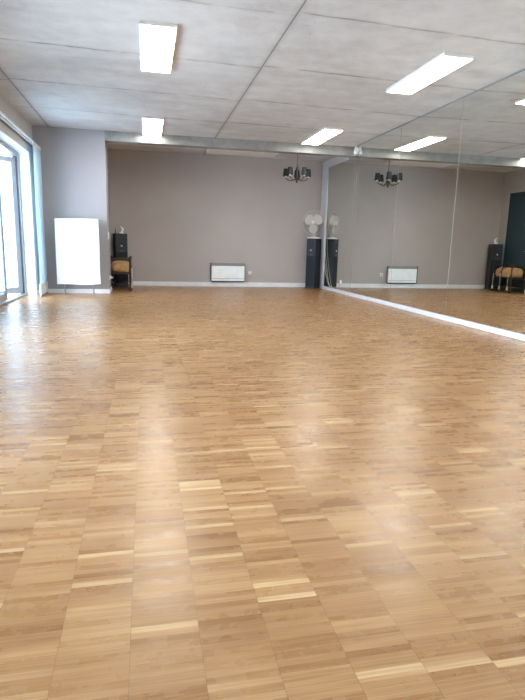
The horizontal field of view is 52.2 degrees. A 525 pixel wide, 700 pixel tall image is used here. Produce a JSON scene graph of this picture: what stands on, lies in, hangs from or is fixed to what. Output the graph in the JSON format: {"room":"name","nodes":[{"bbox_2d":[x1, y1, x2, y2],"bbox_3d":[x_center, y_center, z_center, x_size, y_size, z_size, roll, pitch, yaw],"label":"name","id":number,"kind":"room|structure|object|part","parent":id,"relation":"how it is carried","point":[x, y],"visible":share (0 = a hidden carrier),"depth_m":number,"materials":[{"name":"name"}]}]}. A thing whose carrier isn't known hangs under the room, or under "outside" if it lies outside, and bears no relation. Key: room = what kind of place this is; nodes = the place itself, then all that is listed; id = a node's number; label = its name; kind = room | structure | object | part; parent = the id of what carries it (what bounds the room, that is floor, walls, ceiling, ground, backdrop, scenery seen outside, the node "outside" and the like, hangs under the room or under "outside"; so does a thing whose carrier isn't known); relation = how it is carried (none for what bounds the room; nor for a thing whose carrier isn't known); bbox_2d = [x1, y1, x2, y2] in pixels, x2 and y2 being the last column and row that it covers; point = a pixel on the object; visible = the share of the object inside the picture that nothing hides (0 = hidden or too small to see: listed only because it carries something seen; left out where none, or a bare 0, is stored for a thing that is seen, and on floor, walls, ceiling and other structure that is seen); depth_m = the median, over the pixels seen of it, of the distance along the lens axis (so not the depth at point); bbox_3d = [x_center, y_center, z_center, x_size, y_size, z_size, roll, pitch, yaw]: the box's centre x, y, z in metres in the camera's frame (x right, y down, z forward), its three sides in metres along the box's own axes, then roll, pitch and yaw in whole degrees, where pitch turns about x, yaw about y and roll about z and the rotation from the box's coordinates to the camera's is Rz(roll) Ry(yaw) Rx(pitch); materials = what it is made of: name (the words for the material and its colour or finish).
{"room":"exercise studio","nodes":[
{"label":"exercise studio","id":0,"kind":"room"},
{"bbox_2d":[0,93,39,293],"bbox_3d":[-3.008,-1.304,3.600,0.350,3.040,14.660,-1,11,-12],"label":"wall","id":1,"kind":"structure","parent":0,"point":[6,108],"depth_m":9.30,"materials":[{"name":"grey paint"}]},
{"bbox_2d":[0,140,26,306],"bbox_3d":[-4.443,-1.986,8.334,0.830,2.500,2.584,-1,11,-12],"label":"window","id":2,"kind":"structure","parent":1,"relation":"in","point":[12,257],"depth_m":9.39,"materials":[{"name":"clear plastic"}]},
{"bbox_2d":[0,224,4,290],"bbox_3d":[-3.941,-1.831,7.812,0.012,1.980,0.946,-1,11,-12],"label":"window pane","id":3,"kind":"object","parent":2,"relation":"attached to","point":[2,262],"depth_m":8.32,"materials":[{"name":"clear glass"}]},
{"bbox_3d":[-3.954,-1.845,7.806,0.060,2.350,1.150,-1,11,-12],"label":"sash frame","id":4,"kind":"part","parent":2,"relation":"part of","materials":[{"name":"grey plastic"}]},
{"bbox_2d":[0,173,16,283],"bbox_3d":[-4.608,-2.035,9.037,0.012,1.880,0.996,7,12,25],"label":"window pane","id":5,"kind":"object","parent":2,"relation":"attached to","point":[6,179],"depth_m":9.39,"materials":[{"name":"clear glass"}]},
{"bbox_2d":[0,130,36,294],"bbox_3d":[-2.963,-1.006,3.429,0.336,2.520,13.001,-1,11,-12],"label":"trim","id":6,"kind":"structure","parent":1,"relation":"attached to","point":[24,169],"depth_m":9.63,"materials":[{"name":"white paint"}]},
{"bbox_2d":[0,111,40,148],"bbox_3d":[-3.706,-3.315,7.856,0.134,0.037,4.085,-1,11,-12],"label":"rail","id":7,"kind":"object","parent":1,"relation":"attached to","point":[3,116],"visible":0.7,"depth_m":8.22,"materials":[{"name":"grey plastic"}]},
{"bbox_2d":[32,142,47,296],"bbox_3d":[-4.033,-2.323,9.742,0.036,2.645,0.720,-1,11,-12],"label":"curtain","id":8,"kind":"object","parent":7,"relation":"hanging from","point":[43,285],"visible":1,"depth_m":9.69,"materials":[{"name":"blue fabric"}]},
{"bbox_2d":[32,126,110,288],"bbox_3d":[-3.677,-2.659,10.482,1.270,3.040,0.660,-1,11,-12],"label":"wall pier","id":9,"kind":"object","parent":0,"point":[74,162],"visible":0.57,"depth_m":10.09,"materials":[{"name":"grey paint"}]},
{"bbox_2d":[48,287,111,293],"bbox_3d":[-3.704,-1.208,10.758,1.286,0.085,0.676,-1,11,-12],"label":"baseboard","id":10,"kind":"object","parent":9,"relation":"attached to","point":[96,291],"visible":0.77,"depth_m":10.46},
{"bbox_2d":[107,149,322,282],"bbox_3d":[-1.177,-3.047,12.795,5.560,3.040,0.120,-1,11,-12],"label":"wall","id":11,"kind":"structure","parent":0,"point":[180,214],"depth_m":12.71,"materials":[{"name":"grey paint"}]},
{"bbox_2d":[128,281,304,286],"bbox_3d":[-1.064,-1.596,13.038,5.005,0.105,0.016,-1,11,-12],"label":"baseboard","id":12,"kind":"structure","parent":11,"relation":"attached to","point":[136,283],"depth_m":13.04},
{"bbox_2d":[210,263,250,283],"bbox_3d":[-0.762,-1.855,13.019,1.008,0.504,0.086,-1,11,-11],"label":"heater","id":13,"kind":"object","parent":11,"relation":"attached to","point":[219,272],"visible":1,"depth_m":12.96,"materials":[{"name":"white metal"}]},
{"bbox_2d":[211,281,243,281],"bbox_3d":[-0.843,-1.667,13.038,0.800,0.025,0.042,-1,11,-12],"label":"outlet","id":14,"kind":"object","parent":13,"relation":"attached to","point":[211,281],"depth_m":13.02,"materials":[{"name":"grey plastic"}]},
{"bbox_3d":[-0.837,-1.855,12.994,0.800,0.360,0.053,-1,11,-12],"label":"panel","id":15,"kind":"part","parent":13,"relation":"part of","materials":[{"name":"white metal"}]},
{"bbox_2d":[212,263,244,265],"bbox_3d":[-0.832,-2.064,12.957,0.820,0.065,0.050,-1,11,-12],"label":"grille","id":16,"kind":"object","parent":13,"relation":"attached to","point":[213,264],"depth_m":12.94,"materials":[{"name":"white metal"}]},
{"bbox_2d":[0,286,524,699],"bbox_3d":[-0.093,0.060,5.237,6.710,0.120,16.260,-1,11,-12],"label":"floor","id":17,"kind":"structure","parent":0,"point":[207,492],"depth_m":2.16,"materials":[{"name":"brown wood"}]},
{"bbox_2d":[54,218,100,294],"bbox_3d":[-3.483,-1.762,10.141,0.788,1.418,0.300,-1,11,-12],"label":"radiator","id":18,"kind":"object","parent":17,"relation":"on","point":[76,240],"visible":1,"depth_m":10.08,"materials":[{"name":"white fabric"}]},
{"bbox_2d":[113,233,127,257],"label":"tower speaker","id":19,"kind":"object","parent":17,"relation":"on","point":[120,247],"depth_m":12.02},
{"bbox_2d":[114,274,128,286],"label":"tower speaker","id":20,"kind":"object","parent":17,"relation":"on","point":[117,277],"depth_m":12.16},
{"bbox_2d":[116,252,127,283],"bbox_3d":[-3.168,-1.842,12.109,0.246,0.720,0.007,-4,12,-26],"label":"grille","id":21,"kind":"object","parent":20,"relation":"attached to","point":[119,277],"depth_m":12.12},
{"bbox_2d":[110,255,133,290],"bbox_3d":[-3.049,-1.675,11.598,0.496,0.712,0.792,-1,11,-12],"label":"chair","id":22,"kind":"object","parent":17,"relation":"on","point":[119,265],"visible":0.88,"depth_m":11.28,"materials":[{"name":"brown wood"}]},
{"bbox_3d":[-3.060,-1.683,11.594,0.424,0.040,0.744,-1,11,-12],"label":"seat frame","id":23,"kind":"part","parent":22,"relation":"part of","materials":[{"name":"brown wood"}]},
{"bbox_2d":[111,261,128,271],"bbox_3d":[-3.058,-1.791,11.573,0.410,0.270,0.690,-1,11,-12],"label":"seat cushion","id":24,"kind":"object","parent":22,"relation":"on","point":[116,266],"depth_m":11.26,"materials":[{"name":"beige fabric"}]},
{"bbox_3d":[-2.978,-1.893,11.194,0.404,0.048,0.032,-1,11,-12],"label":"rail","id":25,"kind":"part","parent":22,"relation":"part of","materials":[{"name":"brown wood"}]},
{"bbox_3d":[-2.790,-1.609,11.292,0.072,0.712,0.072,-1,11,-12],"label":"post","id":26,"kind":"part","parent":22,"relation":"part of","materials":[{"name":"brown wood"}]},
{"bbox_2d":[305,238,320,288],"bbox_3d":[1.236,-2.114,13.124,0.266,1.200,0.307,9,13,34],"label":"tower speaker","id":27,"kind":"object","parent":17,"relation":"on","point":[313,255],"visible":0.99,"depth_m":13.03},
{"bbox_2d":[305,256,314,285],"bbox_3d":[1.155,-1.918,13.051,0.226,0.720,0.007,9,13,34],"label":"grille","id":28,"kind":"object","parent":27,"relation":"attached to","point":[310,260],"depth_m":13.04,"materials":[{"name":"black fabric"}]},
{"bbox_2d":[303,210,324,238],"bbox_3d":[1.248,-3.036,12.961,0.596,0.673,0.268,8,13,32],"label":"desk fan","id":29,"kind":"object","parent":27,"relation":"on","point":[317,220],"visible":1,"depth_m":12.91,"materials":[{"name":"white plastic"}]},
{"bbox_3d":[1.134,-3.151,12.975,0.246,0.252,0.038,7,12,27],"label":"blade","id":30,"kind":"part","parent":29,"relation":"part of","materials":[{"name":"beige plastic"}]},
{"bbox_3d":[1.228,-2.926,12.954,0.263,0.212,0.004,11,15,41],"label":"blade","id":31,"kind":"part","parent":29,"relation":"part of","materials":[{"name":"beige plastic"}]},
{"bbox_3d":[1.329,-3.121,12.847,0.246,0.252,0.039,7,12,27],"label":"blade","id":32,"kind":"part","parent":29,"relation":"part of","materials":[{"name":"beige plastic"}]},
{"bbox_2d":[0,0,524,160],"bbox_3d":[-0.067,-3.078,4.605,7.100,0.200,16.440,-1,11,-12],"label":"ceiling","id":33,"kind":"structure","parent":0,"point":[287,71],"depth_m":6.08,"materials":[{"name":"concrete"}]},
{"bbox_2d":[142,116,163,135],"bbox_3d":[-1.950,-3.954,9.505,0.356,0.041,1.410,-1,11,-12],"label":"ceiling light","id":34,"kind":"object","parent":33,"relation":"attached to","point":[152,126],"visible":1,"depth_m":9.31,"materials":[{"name":"white plastic"}]},
{"bbox_2d":[139,20,177,72],"bbox_3d":[-1.126,-3.197,5.717,0.356,0.041,1.410,-1,11,-12],"label":"ceiling light","id":35,"kind":"object","parent":33,"relation":"attached to","point":[157,39],"visible":1,"depth_m":5.53,"materials":[{"name":"white plastic"}]},
{"bbox_2d":[104,130,353,156],"bbox_3d":[-0.555,-4.076,10.650,4.952,0.172,0.220,-1,11,-12],"label":"beam","id":36,"kind":"structure","parent":33,"relation":"attached to","point":[110,136],"depth_m":10.53,"materials":[{"name":"concrete"}]},
{"bbox_2d":[206,149,278,156],"bbox_3d":[-0.434,-4.331,11.709,1.520,0.070,0.620,-1,11,-12],"label":"ceiling light","id":37,"kind":"object","parent":33,"relation":"attached to","point":[211,151],"visible":0.56,"depth_m":11.68,"materials":[{"name":"white plastic"}]},
{"bbox_2d":[283,154,310,182],"bbox_3d":[0.759,-3.913,11.400,0.591,0.715,0.607,-1,11,-12],"label":"chandelier","id":38,"kind":"object","parent":33,"relation":"hanging from","point":[305,172],"visible":0.88,"depth_m":11.40,"materials":[{"name":"black metal"}]},
{"bbox_3d":[0.504,-3.809,11.503,0.132,0.150,0.132,-1,11,-12],"label":"lamp shade","id":39,"kind":"part","parent":38,"relation":"part of","materials":[{"name":"black fabric"}]},
{"bbox_3d":[0.580,-3.753,11.225,0.132,0.150,0.132,-1,11,-12],"label":"lamp shade","id":40,"kind":"part","parent":38,"relation":"part of","materials":[{"name":"black fabric"}]},
{"bbox_3d":[0.873,-3.743,11.211,0.132,0.150,0.132,-1,11,-12],"label":"lamp shade","id":41,"kind":"part","parent":38,"relation":"part of","materials":[{"name":"black fabric"}]},
{"bbox_3d":[0.978,-3.793,11.481,0.132,0.150,0.132,-1,11,-12],"label":"lamp shade","id":42,"kind":"part","parent":38,"relation":"part of","materials":[{"name":"black fabric"}]},
{"bbox_2d":[301,127,342,144],"bbox_3d":[1.089,-3.975,9.995,0.356,0.041,1.410,-1,11,-12],"label":"ceiling light","id":43,"kind":"object","parent":33,"relation":"attached to","point":[325,133],"visible":1,"depth_m":9.85,"materials":[{"name":"white plastic"}]},
{"bbox_2d":[386,52,473,93],"bbox_3d":[1.931,-3.243,6.341,0.356,0.041,1.410,-1,11,-12],"label":"ceiling light","id":44,"kind":"object","parent":33,"relation":"attached to","point":[445,63],"visible":1,"depth_m":6.17,"materials":[{"name":"white plastic"}]},
{"bbox_2d":[323,147,524,334],"bbox_3d":[3.165,-1.543,5.615,0.128,3.040,16.040,-1,11,-12],"label":"wall","id":45,"kind":"structure","parent":0,"point":[357,147],"depth_m":8.58,"materials":[{"name":"grey paint"}]},
{"bbox_2d":[319,161,328,288],"bbox_3d":[1.473,-3.001,13.026,0.027,2.990,0.420,-1,11,-12],"label":"trim","id":46,"kind":"structure","parent":45,"relation":"attached to","point":[325,169],"depth_m":12.95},
{"bbox_2d":[328,157,349,167],"bbox_3d":[1.690,-4.222,11.917,0.027,0.160,1.330,-1,11,-12],"label":"trim","id":47,"kind":"structure","parent":45,"relation":"attached to","point":[336,160],"depth_m":12.01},
{"bbox_2d":[323,155,357,291],"bbox_3d":[1.709,-2.763,11.969,0.008,2.778,1.793,-1,11,-12],"label":"mirror panel","id":48,"kind":"object","parent":45,"relation":"attached to","point":[341,182],"visible":1,"depth_m":11.86,"materials":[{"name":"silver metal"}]},
{"bbox_2d":[350,126,401,301],"bbox_3d":[2.098,-2.486,10.174,0.008,2.938,1.900,-1,11,-12],"label":"mirror panel","id":49,"kind":"object","parent":45,"relation":"attached to","point":[378,158],"visible":1,"depth_m":10.05,"materials":[{"name":"silver metal"}]},
{"bbox_2d":[352,146,357,213],"bbox_3d":[1.868,-3.346,10.947,0.090,1.550,0.090,-1,11,-12],"label":"wall fitting","id":50,"kind":"object","parent":49,"relation":"attached to","point":[356,148],"visible":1,"depth_m":10.79,"materials":[{"name":"white plastic"}]},
{"bbox_2d":[322,286,524,340],"bbox_3d":[2.637,-0.461,7.755,0.018,0.070,11.150,-1,11,-12],"label":"baseboard","id":51,"kind":"structure","parent":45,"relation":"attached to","point":[513,335],"depth_m":7.83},
{"bbox_2d":[390,98,463,314],"bbox_3d":[2.490,-2.126,8.376,0.008,2.938,1.830,-1,11,-12],"label":"mirror panel","id":52,"kind":"object","parent":45,"relation":"attached to","point":[430,143],"visible":1,"depth_m":8.22,"materials":[{"name":"silver metal"}]},
{"bbox_2d":[354,68,524,147],"bbox_3d":[2.886,-3.249,6.439,0.016,0.021,9.590,-1,11,-12],"label":"trim","id":53,"kind":"structure","parent":45,"relation":"attached to","point":[517,72],"depth_m":7.51,"materials":[{"name":"grey metal"}]},
{"bbox_2d":[445,70,524,333],"bbox_3d":[2.877,-1.771,6.597,0.008,2.938,1.860,-1,11,-12],"label":"mirror panel","id":54,"kind":"object","parent":45,"relation":"attached to","point":[486,278],"visible":1,"depth_m":6.68,"materials":[{"name":"silver metal"}]},
{"bbox_3d":[-3.494,-2.862,11.545,0.300,3.040,1.380,-1,11,-12],"label":"wall","id":55,"kind":"structure","parent":0,"visible":0},
{"bbox_2d":[108,169,111,276],"bbox_3d":[-3.293,-2.607,11.518,0.074,2.560,1.135,-1,11,-12],"label":"door","id":56,"kind":"structure","parent":55,"relation":"in","point":[108,169],"depth_m":11.88,"materials":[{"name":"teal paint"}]},
{"bbox_3d":[-3.311,-2.563,11.489,0.025,2.475,1.000,-1,11,-12],"label":"panel","id":57,"kind":"part","parent":56,"relation":"part of","materials":[{"name":"paint"}]},
{"label":"outside","id":58,"kind":"structure","parent":0,"visible":0},
{"bbox_2d":[7,286,16,297],"bbox_3d":[-5.157,0.201,4.152,3.650,0.170,16.040,-1,11,-12],"label":"paving","id":59,"kind":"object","parent":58,"point":[9,295],"depth_m":10.23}
]}

